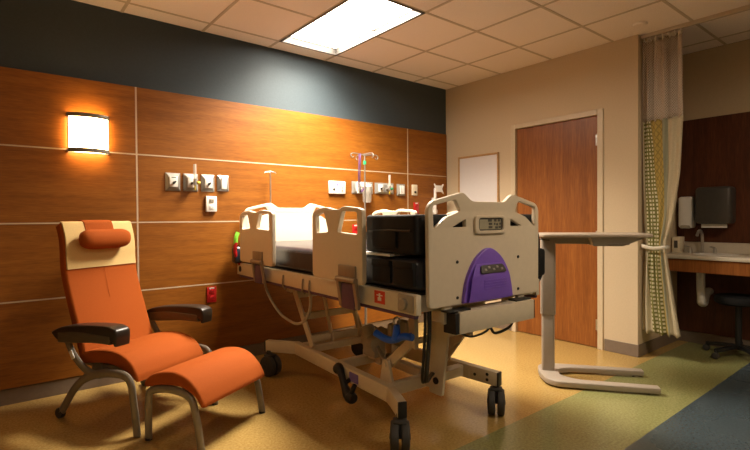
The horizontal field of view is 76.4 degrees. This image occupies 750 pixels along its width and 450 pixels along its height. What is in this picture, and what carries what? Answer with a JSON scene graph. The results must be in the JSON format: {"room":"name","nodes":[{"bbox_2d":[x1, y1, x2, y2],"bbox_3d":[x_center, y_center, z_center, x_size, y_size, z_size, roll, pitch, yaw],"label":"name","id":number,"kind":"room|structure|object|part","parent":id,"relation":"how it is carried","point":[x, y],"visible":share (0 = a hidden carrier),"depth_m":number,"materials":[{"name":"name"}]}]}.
{"room":"hospital room","nodes":[
{"label":"hospital room","id":0,"kind":"room"},
{"bbox_2d":[0,0,445,389],"bbox_3d":[-1.722,-0.215,3.876,6.600,2.814,0.120,-1,1,-39],"label":"wall","id":1,"kind":"structure","parent":0,"point":[69,38],"depth_m":3.96,"materials":[{"name":"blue paint"}]},
{"bbox_2d":[0,298,91,389],"bbox_3d":[-2.943,0.820,2.808,2.837,0.572,0.020,-1,1,-39],"label":"wall panel","id":2,"kind":"object","parent":1,"relation":"attached to","point":[30,354],"depth_m":3.28,"materials":[{"name":"brown wood"}]},
{"bbox_2d":[0,66,135,153],"bbox_3d":[-2.955,-0.785,2.786,2.837,0.512,0.020,-1,1,-39],"label":"wall panel","id":3,"kind":"object","parent":1,"relation":"attached to","point":[34,106],"visible":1,"depth_m":3.34,"materials":[{"name":"brown wood"}]},
{"bbox_2d":[66,112,109,154],"bbox_3d":[-2.062,-0.659,3.435,0.262,0.280,0.094,-1,1,-39],"label":"wall sconce","id":4,"kind":"object","parent":3,"relation":"attached to","point":[88,133],"visible":1,"depth_m":3.40,"materials":[{"name":"glass"}]},
{"bbox_3d":[-2.164,-0.657,3.358,0.007,0.276,0.013,-1,1,-39],"label":"rail","id":5,"kind":"part","parent":4,"relation":"part of","materials":[{"name":"grey metal"}]},
{"bbox_3d":[-1.965,-0.661,3.518,0.007,0.276,0.013,-1,1,-39],"label":"rail","id":6,"kind":"part","parent":4,"relation":"part of","materials":[{"name":"grey metal"}]},
{"bbox_2d":[0,145,136,222],"bbox_3d":[-2.951,-0.262,2.793,2.837,0.515,0.020,-1,1,-39],"label":"wall panel","id":7,"kind":"object","parent":1,"relation":"attached to","point":[38,185],"visible":1,"depth_m":3.38,"materials":[{"name":"brown wood"}]},
{"bbox_2d":[0,223,136,302],"bbox_3d":[-2.947,0.265,2.800,2.837,0.519,0.020,-1,1,-39],"label":"wall panel","id":8,"kind":"object","parent":1,"relation":"attached to","point":[29,253],"visible":0.57,"depth_m":3.26,"materials":[{"name":"brown wood"}]},
{"bbox_2d":[0,313,423,405],"bbox_3d":[-1.673,1.140,3.841,6.594,0.105,0.014,-1,1,-39],"label":"baseboard","id":9,"kind":"structure","parent":1,"relation":"attached to","point":[61,386],"depth_m":3.40,"materials":[{"name":"beige plastic"}]},
{"bbox_2d":[0,87,446,303],"bbox_3d":[-1.679,0.011,3.822,6.594,2.153,0.021,-1,1,-39],"label":"trim","id":10,"kind":"structure","parent":1,"relation":"attached to","point":[136,154],"depth_m":3.70,"materials":[{"name":"metal"}]},
{"bbox_2d":[139,221,366,289],"bbox_3d":[-0.732,0.223,4.590,2.835,0.519,0.020,-1,1,-39],"label":"wall panel","id":11,"kind":"object","parent":1,"relation":"attached to","point":[186,253],"visible":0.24,"depth_m":3.92,"materials":[{"name":"brown wood"}]},
{"bbox_2d":[352,225,356,233],"bbox_3d":[-0.202,0.060,4.993,0.080,0.130,0.016,-1,1,-39],"label":"socket","id":12,"kind":"object","parent":11,"relation":"attached to","point":[354,227],"visible":0.52,"depth_m":4.98,"materials":[{"name":"plastic"}]},
{"bbox_2d":[137,87,406,172],"bbox_3d":[-0.739,-0.827,4.575,2.835,0.512,0.020,-1,1,-39],"label":"wall panel","id":13,"kind":"object","parent":1,"relation":"attached to","point":[168,123],"visible":1,"depth_m":4.30,"materials":[{"name":"brown wood"}]},
{"bbox_2d":[142,281,401,352],"bbox_3d":[-0.728,0.779,4.597,2.835,0.572,0.020,-1,1,-39],"label":"wall panel","id":14,"kind":"object","parent":1,"relation":"attached to","point":[243,314],"visible":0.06,"depth_m":4.24,"materials":[{"name":"brown wood"}]},
{"bbox_2d":[207,287,216,302],"bbox_3d":[-1.384,0.590,4.043,0.080,0.130,0.016,-1,1,-39],"label":"socket","id":15,"kind":"object","parent":14,"relation":"attached to","point":[211,291],"visible":1,"depth_m":4.04,"materials":[{"name":"plastic"}]},
{"bbox_2d":[138,155,407,221],"bbox_3d":[-0.735,-0.303,4.582,2.835,0.515,0.020,-1,1,-39],"label":"wall panel","id":16,"kind":"object","parent":1,"relation":"attached to","point":[249,186],"visible":0.76,"depth_m":4.23,"materials":[{"name":"brown wood"}]},
{"bbox_2d":[165,172,179,190],"bbox_3d":[-1.614,-0.348,3.823,0.115,0.144,0.056,-1,1,-39],"label":"outlet","id":17,"kind":"object","parent":16,"relation":"attached to","point":[172,180],"visible":1,"depth_m":3.82,"materials":[{"name":"white plastic"}]},
{"bbox_2d":[183,173,197,190],"bbox_3d":[-1.505,-0.350,3.912,0.117,0.144,0.056,-1,1,-39],"label":"outlet","id":18,"kind":"object","parent":16,"relation":"attached to","point":[188,185],"visible":0.92,"depth_m":3.90,"materials":[{"name":"white plastic"}]},
{"bbox_2d":[193,179,200,189],"bbox_3d":[-1.466,-0.390,3.905,0.055,0.210,0.062,-1,1,-39],"label":"flowmeter","id":19,"kind":"object","parent":18,"relation":"attached to","point":[195,182],"visible":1,"depth_m":3.88,"materials":[{"name":"metal"}]},
{"bbox_2d":[201,174,213,191],"bbox_3d":[-1.395,-0.352,4.000,0.112,0.144,0.056,-1,1,-39],"label":"outlet","id":20,"kind":"object","parent":16,"relation":"attached to","point":[207,181],"visible":1,"depth_m":3.99,"materials":[{"name":"white plastic"}]},
{"bbox_2d":[205,196,216,211],"bbox_3d":[-1.383,-0.177,4.025,0.092,0.132,0.034,-1,1,-39],"label":"box","id":21,"kind":"object","parent":16,"relation":"attached to","point":[210,201],"visible":1,"depth_m":4.01,"materials":[{"name":"white plastic"}]},
{"bbox_2d":[217,175,228,190],"bbox_3d":[-1.300,-0.358,4.091,0.100,0.136,0.034,-1,1,-39],"label":"switch plate","id":22,"kind":"object","parent":16,"relation":"attached to","point":[222,181],"visible":1,"depth_m":4.07,"materials":[{"name":"white plastic"}]},
{"bbox_2d":[328,181,344,193],"bbox_3d":[-0.385,-0.380,4.831,0.196,0.128,0.032,-1,1,-39],"label":"panel","id":23,"kind":"object","parent":16,"relation":"attached to","point":[334,187],"visible":1,"depth_m":4.81,"materials":[{"name":"white plastic"}]},
{"bbox_2d":[352,181,372,193],"bbox_3d":[-0.118,-0.394,5.031,0.279,0.128,0.056,-1,1,-39],"label":"outlet","id":24,"kind":"object","parent":16,"relation":"attached to","point":[369,190],"visible":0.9,"depth_m":5.03,"materials":[{"name":"white plastic"}]},
{"bbox_2d":[357,182,371,192],"bbox_3d":[-0.105,-0.343,4.988,0.151,0.215,0.109,0,1,18],"label":"canister","id":25,"kind":"object","parent":24,"relation":"attached to","point":[361,183],"visible":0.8,"depth_m":4.96,"materials":[{"name":"white plastic"}]},
{"bbox_2d":[375,183,393,193],"bbox_3d":[0.087,-0.397,5.197,0.256,0.116,0.056,-1,1,-39],"label":"outlet","id":26,"kind":"object","parent":16,"relation":"attached to","point":[380,188],"visible":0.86,"depth_m":5.17,"materials":[{"name":"white plastic"}]},
{"bbox_2d":[378,184,382,191],"bbox_3d":[0.064,-0.399,5.178,0.062,0.085,0.012,-1,1,-39],"label":"outlet","id":27,"kind":"object","parent":26,"relation":"attached to","point":[380,186],"depth_m":5.16,"materials":[{"name":"white plastic"}]},
{"bbox_2d":[397,184,404,195],"bbox_3d":[0.301,-0.396,5.384,0.123,0.132,0.034,-1,1,-39],"label":"switch plate","id":28,"kind":"object","parent":16,"relation":"attached to","point":[400,187],"visible":1,"depth_m":5.36,"materials":[{"name":"white plastic"}]},
{"bbox_2d":[408,129,446,175],"bbox_3d":[0.624,-0.852,5.676,0.646,0.512,0.020,-1,1,-39],"label":"wall panel","id":29,"kind":"object","parent":1,"relation":"attached to","point":[426,150],"visible":1,"depth_m":5.65,"materials":[{"name":"brown wood"}]},
{"bbox_2d":[408,174,446,213],"bbox_3d":[0.628,-0.329,5.683,0.646,0.515,0.020,-1,1,-39],"label":"wall panel","id":30,"kind":"object","parent":1,"relation":"attached to","point":[425,184],"visible":0.52,"depth_m":5.64,"materials":[{"name":"brown wood"}]},
{"bbox_2d":[412,185,416,195],"bbox_3d":[0.460,-0.405,5.523,0.085,0.125,0.017,-1,1,-39],"label":"wall socket","id":31,"kind":"object","parent":30,"relation":"attached to","point":[414,187],"visible":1,"depth_m":5.52,"materials":[{"name":"beige plastic"}]},
{"bbox_2d":[413,202,418,213],"bbox_3d":[0.480,-0.198,5.542,0.080,0.130,0.016,-1,1,-39],"label":"socket","id":32,"kind":"object","parent":30,"relation":"attached to","point":[415,204],"visible":0.9,"depth_m":5.54,"materials":[{"name":"plastic"}]},
{"bbox_2d":[431,184,443,213],"bbox_3d":[0.712,-0.282,5.651,0.159,0.403,0.136,-1,1,-39],"label":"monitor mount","id":33,"kind":"object","parent":30,"relation":"attached to","point":[437,188],"visible":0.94,"depth_m":5.63,"materials":[{"name":"white plastic"}]},
{"bbox_3d":[0.722,-0.288,5.659,0.065,0.315,0.115,-1,1,-39],"label":"support arm","id":34,"kind":"part","parent":33,"relation":"part of","materials":[{"name":"white plastic"}]},
{"bbox_2d":[0,322,749,449],"bbox_3d":[0.763,1.232,1.563,7.520,0.050,6.620,-1,1,-39],"label":"floor","id":35,"kind":"structure","parent":0,"point":[703,403],"depth_m":3.04,"materials":[{"name":"beige plastic"}]},
{"bbox_2d":[52,220,211,437],"bbox_3d":[-1.565,0.583,3.136,0.787,1.237,0.766,0,1,24],"label":"recliner chair","id":36,"kind":"object","parent":35,"relation":"on","point":[111,330],"visible":0.95,"depth_m":3.07,"materials":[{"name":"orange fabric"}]},
{"bbox_3d":[-1.786,0.780,2.890,0.358,0.270,0.041,0,1,24],"label":"arm post","id":37,"kind":"part","parent":36,"relation":"part of","materials":[{"name":"grey metal"}]},
{"bbox_3d":[-1.685,0.666,2.829,0.458,0.081,0.106,0,1,24],"label":"arm panel","id":38,"kind":"part","parent":36,"relation":"part of","materials":[{"name":"brown metal"}]},
{"bbox_3d":[-1.693,0.637,2.832,0.570,0.120,0.100,0,1,24],"label":"armrest","id":39,"kind":"part","parent":36,"relation":"part of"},
{"bbox_3d":[-1.655,1.023,2.842,0.711,0.365,0.032,0,1,24],"label":"leg frame","id":40,"kind":"part","parent":36,"relation":"part of","materials":[{"name":"grey metal"}]},
{"bbox_3d":[-1.807,0.400,3.216,0.280,0.845,0.515,0,1,24],"label":"backrest","id":41,"kind":"part","parent":36,"relation":"part of","materials":[{"name":"orange fabric"}]},
{"bbox_2d":[79,229,130,248],"bbox_3d":[-1.804,0.093,3.195,0.097,0.132,0.370,0,1,24],"label":"pillow","id":42,"kind":"object","parent":36,"relation":"on","point":[88,238],"depth_m":3.15,"materials":[{"name":"orange fabric"}]},
{"bbox_3d":[-1.495,0.828,3.093,0.510,0.162,0.530,0,1,24],"label":"seat","id":43,"kind":"part","parent":36,"relation":"part of","materials":[{"name":"orange fabric"}]},
{"bbox_3d":[-1.527,0.770,3.470,0.358,0.270,0.041,0,1,24],"label":"arm post","id":44,"kind":"part","parent":36,"relation":"part of","materials":[{"name":"grey metal"}]},
{"bbox_3d":[-1.416,0.656,3.432,0.458,0.081,0.106,0,1,24],"label":"arm panel","id":45,"kind":"part","parent":36,"relation":"part of","materials":[{"name":"brown metal"}]},
{"bbox_3d":[-1.400,1.013,3.411,0.711,0.365,0.032,0,1,24],"label":"leg frame","id":46,"kind":"part","parent":36,"relation":"part of","materials":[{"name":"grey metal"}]},
{"bbox_3d":[-1.424,0.626,3.435,0.570,0.120,0.100,0,1,24],"label":"armrest","id":47,"kind":"part","parent":36,"relation":"part of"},
{"bbox_2d":[145,347,264,449],"bbox_3d":[-1.000,1.000,2.860,0.425,0.403,0.583,0,1,22],"label":"ottoman","id":48,"kind":"object","parent":35,"relation":"on","point":[208,378],"visible":1,"depth_m":2.67,"materials":[{"name":"orange fabric"}]},
{"bbox_3d":[-1.100,1.042,2.608,0.418,0.323,0.033,0,1,22],"label":"leg frame","id":49,"kind":"part","parent":48,"relation":"part of","materials":[{"name":"grey metal"}]},
{"bbox_2d":[145,347,263,407],"bbox_3d":[-1.001,0.884,2.858,0.425,0.171,0.560,0,1,22],"label":"cushion","id":50,"kind":"object","parent":48,"relation":"on","point":[208,378],"depth_m":2.69,"materials":[{"name":"orange fabric"}]},
{"bbox_3d":[-0.896,1.033,3.112,0.418,0.323,0.033,0,1,22],"label":"leg frame","id":51,"kind":"part","parent":48,"relation":"part of","materials":[{"name":"grey metal"}]},
{"bbox_2d":[350,153,377,324],"bbox_3d":[-0.105,0.232,4.719,0.385,1.873,0.397,-1,1,-39],"label":"stand","id":52,"kind":"object","parent":35,"relation":"on","point":[364,155],"visible":0.36,"depth_m":4.69,"materials":[{"name":"grey metal"}]},
{"bbox_2d":[358,153,367,192],"bbox_3d":[-0.131,-0.515,4.811,0.050,0.374,0.361,0,1,11],"label":"tubing","id":53,"kind":"object","parent":52,"relation":"hanging from","point":[360,190],"visible":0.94,"depth_m":4.66,"materials":[{"name":"purple"}]},
{"bbox_2d":[232,171,544,449],"bbox_3d":[-0.063,0.352,3.481,1.194,1.667,2.391,-1,1,-37],"label":"hospital bed","id":54,"kind":"object","parent":35,"relation":"on","point":[305,253],"visible":0.99,"depth_m":2.72,"materials":[{"name":"beige plastic"}]},
{"bbox_3d":[-0.895,0.236,3.637,0.016,0.070,0.170,-1,1,-37],"label":"latch plate","id":55,"kind":"part","parent":54,"relation":"part of","materials":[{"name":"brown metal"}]},
{"bbox_3d":[-0.917,0.093,3.694,0.030,0.415,0.620,-1,1,-37],"label":"rail","id":56,"kind":"part","parent":54,"relation":"part of","materials":[{"name":"beige plastic"}]},
{"bbox_3d":[-0.771,0.087,4.388,0.900,0.573,0.032,-1,1,-37],"label":"headboard","id":57,"kind":"part","parent":54,"relation":"part of","materials":[{"name":"beige plastic"}]},
{"bbox_3d":[-0.366,0.686,3.784,0.484,0.457,0.347,-1,1,-37],"label":"lift arm","id":58,"kind":"part","parent":54,"relation":"part of","materials":[{"name":"beige metal"}]},
{"bbox_3d":[-0.483,0.381,3.210,0.036,0.100,2.300,-1,1,-37],"label":"frame","id":59,"kind":"part","parent":54,"relation":"part of","materials":[{"name":"beige metal"}]},
{"bbox_3d":[-0.091,0.326,3.494,0.930,0.016,2.210,-1,1,-37],"label":"deck panel","id":60,"kind":"part","parent":54,"relation":"part of","materials":[{"name":"beige plastic"}]},
{"bbox_3d":[-0.218,0.109,2.771,0.030,0.430,0.535,-1,1,-37],"label":"rail","id":61,"kind":"part","parent":54,"relation":"part of","materials":[{"name":"beige plastic"}]},
{"bbox_3d":[-0.156,0.260,2.660,0.016,0.070,0.170,-1,1,-37],"label":"latch plate","id":62,"kind":"part","parent":54,"relation":"part of","materials":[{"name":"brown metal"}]},
{"bbox_3d":[-0.085,0.233,3.485,0.965,0.165,2.235,-1,1,-37],"label":"mattress","id":63,"kind":"part","parent":54,"relation":"part of","materials":[{"name":"fabric"}]},
{"bbox_3d":[-0.016,0.776,3.222,0.120,0.206,0.191,-1,1,-25],"label":"lift motor","id":64,"kind":"part","parent":54,"relation":"part of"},
{"bbox_3d":[0.044,0.822,3.001,0.026,0.056,0.278,-1,1,-10],"label":"actuator rod","id":65,"kind":"part","parent":54,"relation":"part of","materials":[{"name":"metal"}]},
{"bbox_3d":[0.128,0.887,3.219,0.630,0.198,0.600,-1,1,-37],"label":"motor mount","id":66,"kind":"part","parent":54,"relation":"part of","materials":[{"name":"beige metal"}]},
{"bbox_3d":[-0.021,0.960,3.417,0.914,0.101,1.650,-1,1,-37],"label":"frame","id":67,"kind":"part","parent":54,"relation":"part of","materials":[{"name":"beige metal"}]},
{"bbox_2d":[366,251,404,256],"bbox_3d":[0.386,0.149,2.844,0.975,0.012,0.260,-1,1,-37],"label":"sheet","id":68,"kind":"object","parent":54,"relation":"on","point":[367,252],"visible":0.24,"depth_m":2.50,"materials":[{"name":"white fabric"}]},
{"bbox_3d":[0.100,0.745,3.306,0.155,0.196,0.314,-1,1,-37],"label":"lift motor","id":69,"kind":"part","parent":54,"relation":"part of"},
{"bbox_3d":[0.156,0.071,4.049,0.030,0.410,0.580,-1,1,-37],"label":"rail","id":70,"kind":"part","parent":54,"relation":"part of","materials":[{"name":"beige plastic"}]},
{"bbox_3d":[0.219,0.550,2.689,0.045,0.290,0.055,-1,1,-37],"label":"lift post","id":71,"kind":"part","parent":54,"relation":"part of","materials":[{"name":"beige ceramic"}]},
{"bbox_3d":[0.369,0.689,2.722,0.018,0.570,0.160,-1,1,-37],"label":"column plate","id":72,"kind":"part","parent":54,"relation":"part of","materials":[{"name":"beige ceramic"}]},
{"bbox_3d":[0.361,0.428,2.403,0.060,0.140,0.024,-1,1,-37],"label":"board post","id":73,"kind":"part","parent":54,"relation":"part of","materials":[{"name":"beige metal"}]},
{"bbox_2d":[366,214,531,254],"bbox_3d":[0.458,0.040,2.753,0.998,0.200,0.410,-1,1,-37],"label":"cushion","id":74,"kind":"object","parent":54,"relation":"on","point":[395,234],"visible":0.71,"depth_m":2.40,"materials":[{"name":"fabric"}]},
{"bbox_3d":[0.551,0.643,3.010,0.018,0.490,0.394,-1,1,-37],"label":"column plate","id":75,"kind":"part","parent":54,"relation":"part of","materials":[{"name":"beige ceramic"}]},
{"bbox_3d":[0.546,0.553,2.578,0.377,0.105,0.025,-1,1,-39],"label":"power cord","id":76,"kind":"part","parent":54,"relation":"part of","materials":[{"name":"black plastic"}]},
{"bbox_3d":[-0.072,0.376,3.471,0.936,0.080,2.170,-1,1,-37],"label":"deck frame","id":77,"kind":"part","parent":54,"relation":"part of","materials":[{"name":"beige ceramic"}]},
{"bbox_3d":[0.608,0.117,2.576,0.900,0.573,0.026,-1,1,-37],"label":"footboard","id":78,"kind":"part","parent":54,"relation":"part of","materials":[{"name":"beige plastic"}]},
{"bbox_3d":[0.619,-0.004,2.560,0.174,0.052,0.002,-1,1,-37],"label":"display glass","id":79,"kind":"part","parent":54,"relation":"part of","materials":[{"name":"grey glass"}]},
{"bbox_3d":[0.723,0.551,2.710,0.205,0.126,0.041,-1,1,-43],"label":"power cord","id":80,"kind":"part","parent":54,"relation":"part of","materials":[{"name":"black plastic"}]},
{"bbox_3d":[0.290,0.367,3.796,0.036,0.100,2.300,-1,1,-37],"label":"frame","id":81,"kind":"part","parent":54,"relation":"part of","materials":[{"name":"beige plastic"}]},
{"bbox_2d":[538,232,660,393],"bbox_3d":[1.639,0.617,3.585,0.776,1.110,0.485,0,1,14],"label":"table","id":82,"kind":"object","parent":35,"relation":"on","point":[549,371],"visible":1,"depth_m":3.64,"materials":[{"name":"laminate"}]},
{"bbox_3d":[1.335,0.388,3.680,0.110,0.600,0.068,0,1,14],"label":"post","id":83,"kind":"part","parent":82,"relation":"part of","materials":[{"name":"grey metal"}]},
{"bbox_3d":[1.339,0.908,3.688,0.094,0.460,0.056,0,1,14],"label":"post","id":84,"kind":"part","parent":82,"relation":"part of","materials":[{"name":"beige metal"}]},
{"bbox_3d":[1.479,0.114,3.661,0.380,0.056,0.120,0,1,14],"label":"support arm","id":85,"kind":"part","parent":82,"relation":"part of","materials":[{"name":"grey metal"}]},
{"bbox_3d":[1.782,0.118,3.585,0.365,0.065,0.370,0,1,14],"label":"drawer","id":86,"kind":"part","parent":82,"relation":"part of","materials":[{"name":"grey plastic"}]},
{"bbox_2d":[703,293,749,358],"bbox_3d":[3.178,0.882,4.185,0.508,0.540,0.523,-1,1,-39],"label":"stool","id":87,"kind":"object","parent":35,"relation":"on","point":[738,300],"visible":1,"depth_m":4.14,"materials":[{"name":"black fabric"}]},
{"bbox_3d":[3.178,0.653,4.164,0.360,0.080,0.360,-1,1,-39],"label":"seat","id":88,"kind":"part","parent":87,"relation":"part of","materials":[{"name":"black fabric"}]},
{"bbox_3d":[3.179,0.878,4.167,0.049,0.370,0.050,-1,1,-39],"label":"gas post","id":89,"kind":"part","parent":87,"relation":"part of","materials":[{"name":"black plastic"}]},
{"bbox_2d":[74,0,749,89],"bbox_3d":[0.743,-1.619,1.523,7.520,0.020,6.620,-1,1,-39],"label":"ceiling","id":90,"kind":"structure","parent":0,"point":[425,32],"depth_m":3.96,"materials":[{"name":"tile"}]},
{"bbox_2d":[279,0,424,55],"bbox_3d":[-0.232,-1.673,3.949,0.610,0.091,1.219,-1,1,-39],"label":"ceiling light","id":91,"kind":"object","parent":90,"relation":"attached to","point":[349,24],"visible":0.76,"depth_m":4.01,"materials":[{"name":"white plastic"}]},
{"bbox_2d":[115,0,749,85],"bbox_3d":[0.743,-1.607,1.523,7.520,0.006,6.620,-1,1,-39],"label":"grid","id":92,"kind":"object","parent":90,"relation":"attached to","point":[127,2],"visible":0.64,"depth_m":3.95,"materials":[{"name":"paint"}]},
{"bbox_2d":[632,21,647,27],"bbox_3d":[2.176,-1.642,3.915,0.110,0.021,0.110,-1,1,-39],"label":"smoke detector","id":93,"kind":"object","parent":90,"relation":"attached to","point":[639,24],"visible":1,"depth_m":3.89,"materials":[{"name":"plastic"}]},
{"bbox_2d":[641,5,749,39],"bbox_3d":[2.798,-1.634,3.602,0.040,0.026,1.473,-1,1,-39],"label":"track","id":94,"kind":"object","parent":90,"relation":"attached to","point":[746,8],"visible":1,"depth_m":3.83,"materials":[{"name":"metal"}]},
{"bbox_2d":[641,28,682,338],"bbox_3d":[2.452,-0.337,4.069,0.315,2.576,0.124,0,1,42],"label":"privacy curtain","id":95,"kind":"object","parent":94,"relation":"hanging from","point":[662,138],"visible":1,"depth_m":4.08,"materials":[{"name":"beige fabric"}]},
{"bbox_2d":[446,34,677,344],"bbox_3d":[1.908,-0.262,5.365,0.920,2.814,2.364,-1,1,-39],"label":"wall","id":96,"kind":"structure","parent":0,"point":[480,114],"depth_m":4.39,"materials":[{"name":"beige paint"}]},
{"bbox_2d":[458,152,499,201],"bbox_3d":[1.189,-0.361,5.503,0.022,0.898,0.586,-1,1,-39],"label":"whiteboard","id":97,"kind":"object","parent":96,"relation":"attached to","point":[478,175],"visible":0.5,"depth_m":5.47,"materials":[{"name":"white plastic"}]},
{"bbox_2d":[511,108,603,349],"bbox_3d":[1.817,0.040,4.797,0.164,2.228,0.991,-1,1,-39],"label":"door","id":98,"kind":"structure","parent":96,"relation":"in","point":[557,162],"depth_m":4.68,"materials":[{"name":"brown wood"}]},
{"bbox_2d":[496,324,749,356],"bbox_3d":[2.422,1.096,4.753,0.928,0.108,3.700,-1,1,-39],"label":"baseboard","id":99,"kind":"structure","parent":96,"relation":"attached to","point":[624,348],"depth_m":4.41,"materials":[{"name":"beige plastic"}]},
{"bbox_2d":[678,39,749,337],"bbox_3d":[3.519,-0.257,4.198,0.120,2.814,1.716,-1,1,-39],"label":"wall","id":100,"kind":"structure","parent":0,"point":[716,81],"depth_m":4.47,"materials":[{"name":"beige paint"}]},
{"bbox_2d":[667,241,749,306],"bbox_3d":[3.282,0.466,4.007,0.510,0.592,1.467,-1,1,-39],"label":"countertop","id":101,"kind":"structure","parent":100,"relation":"attached to","point":[730,258],"depth_m":4.27,"materials":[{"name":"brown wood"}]},
{"bbox_2d":[672,236,683,252],"bbox_3d":[2.934,0.188,4.612,0.122,0.150,0.070,-1,1,-39],"label":"glove box","id":102,"kind":"object","parent":101,"relation":"on","point":[677,242],"visible":0.99,"depth_m":4.58,"materials":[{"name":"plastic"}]},
{"bbox_2d":[685,229,716,253],"bbox_3d":[3.019,0.153,4.436,0.166,0.224,0.244,-1,1,-39],"label":"faucet","id":103,"kind":"object","parent":101,"relation":"on","point":[699,231],"visible":0.99,"depth_m":4.46,"materials":[{"name":"metal"}]},
{"bbox_3d":[2.986,0.229,4.539,0.091,0.070,0.036,-1,1,-30],"label":"lever handle","id":104,"kind":"part","parent":103,"relation":"part of","materials":[{"name":"metal"}]},
{"bbox_3d":[3.021,0.153,4.431,0.163,0.224,0.026,-1,1,-39],"label":"spout","id":105,"kind":"part","parent":103,"relation":"part of","materials":[{"name":"metal"}]},
{"bbox_3d":[3.112,0.230,4.383,0.091,0.070,0.036,-1,1,-30],"label":"lever handle","id":106,"kind":"part","parent":103,"relation":"part of","materials":[{"name":"metal"}]},
{"bbox_2d":[667,252,749,262],"bbox_3d":[3.280,0.287,4.004,0.510,0.035,1.467,-1,1,-39],"label":"countertop","id":107,"kind":"structure","parent":101,"relation":"on","point":[683,255],"depth_m":4.13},
{"bbox_2d":[693,253,739,255],"bbox_3d":[3.043,0.263,4.258,0.340,0.008,0.340,-1,1,-39],"label":"basin","id":108,"kind":"object","parent":101,"relation":"in","point":[696,254],"depth_m":4.27,"materials":[{"name":"white plastic"}]},
{"bbox_2d":[677,112,749,339],"bbox_3d":[3.466,0.012,4.157,0.020,2.053,1.475,-1,1,-39],"label":"wall panel","id":109,"kind":"object","parent":100,"relation":"attached to","point":[715,152],"visible":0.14,"depth_m":4.47,"materials":[{"name":"brown wood"}]},
{"bbox_2d":[679,197,695,228],"bbox_3d":[3.012,-0.120,4.602,0.125,0.305,0.125,-1,1,-39],"label":"soap dispenser","id":110,"kind":"object","parent":109,"relation":"attached to","point":[687,205],"visible":1,"depth_m":4.56,"materials":[{"name":"white plastic"}]},
{"bbox_2d":[696,186,735,227],"bbox_3d":[3.141,-0.163,4.397,0.180,0.375,0.280,-1,1,-39],"label":"dispenser","id":111,"kind":"object","parent":109,"relation":"attached to","point":[715,206],"visible":1,"depth_m":4.32,"materials":[{"name":"black plastic"}]},
{"bbox_2d":[701,224,726,227],"bbox_3d":[3.111,0.000,4.375,0.004,0.050,0.200,-1,1,-39],"label":"paper towel","id":112,"kind":"object","parent":111,"relation":"hanging from","point":[702,225],"depth_m":4.37,"materials":[{"name":"white paper"}]},
{"bbox_2d":[684,241,749,254],"bbox_3d":[3.453,0.216,4.143,0.025,0.100,1.467,-1,1,-39],"label":"backsplash","id":113,"kind":"structure","parent":100,"relation":"attached to","point":[731,248],"depth_m":4.42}
]}

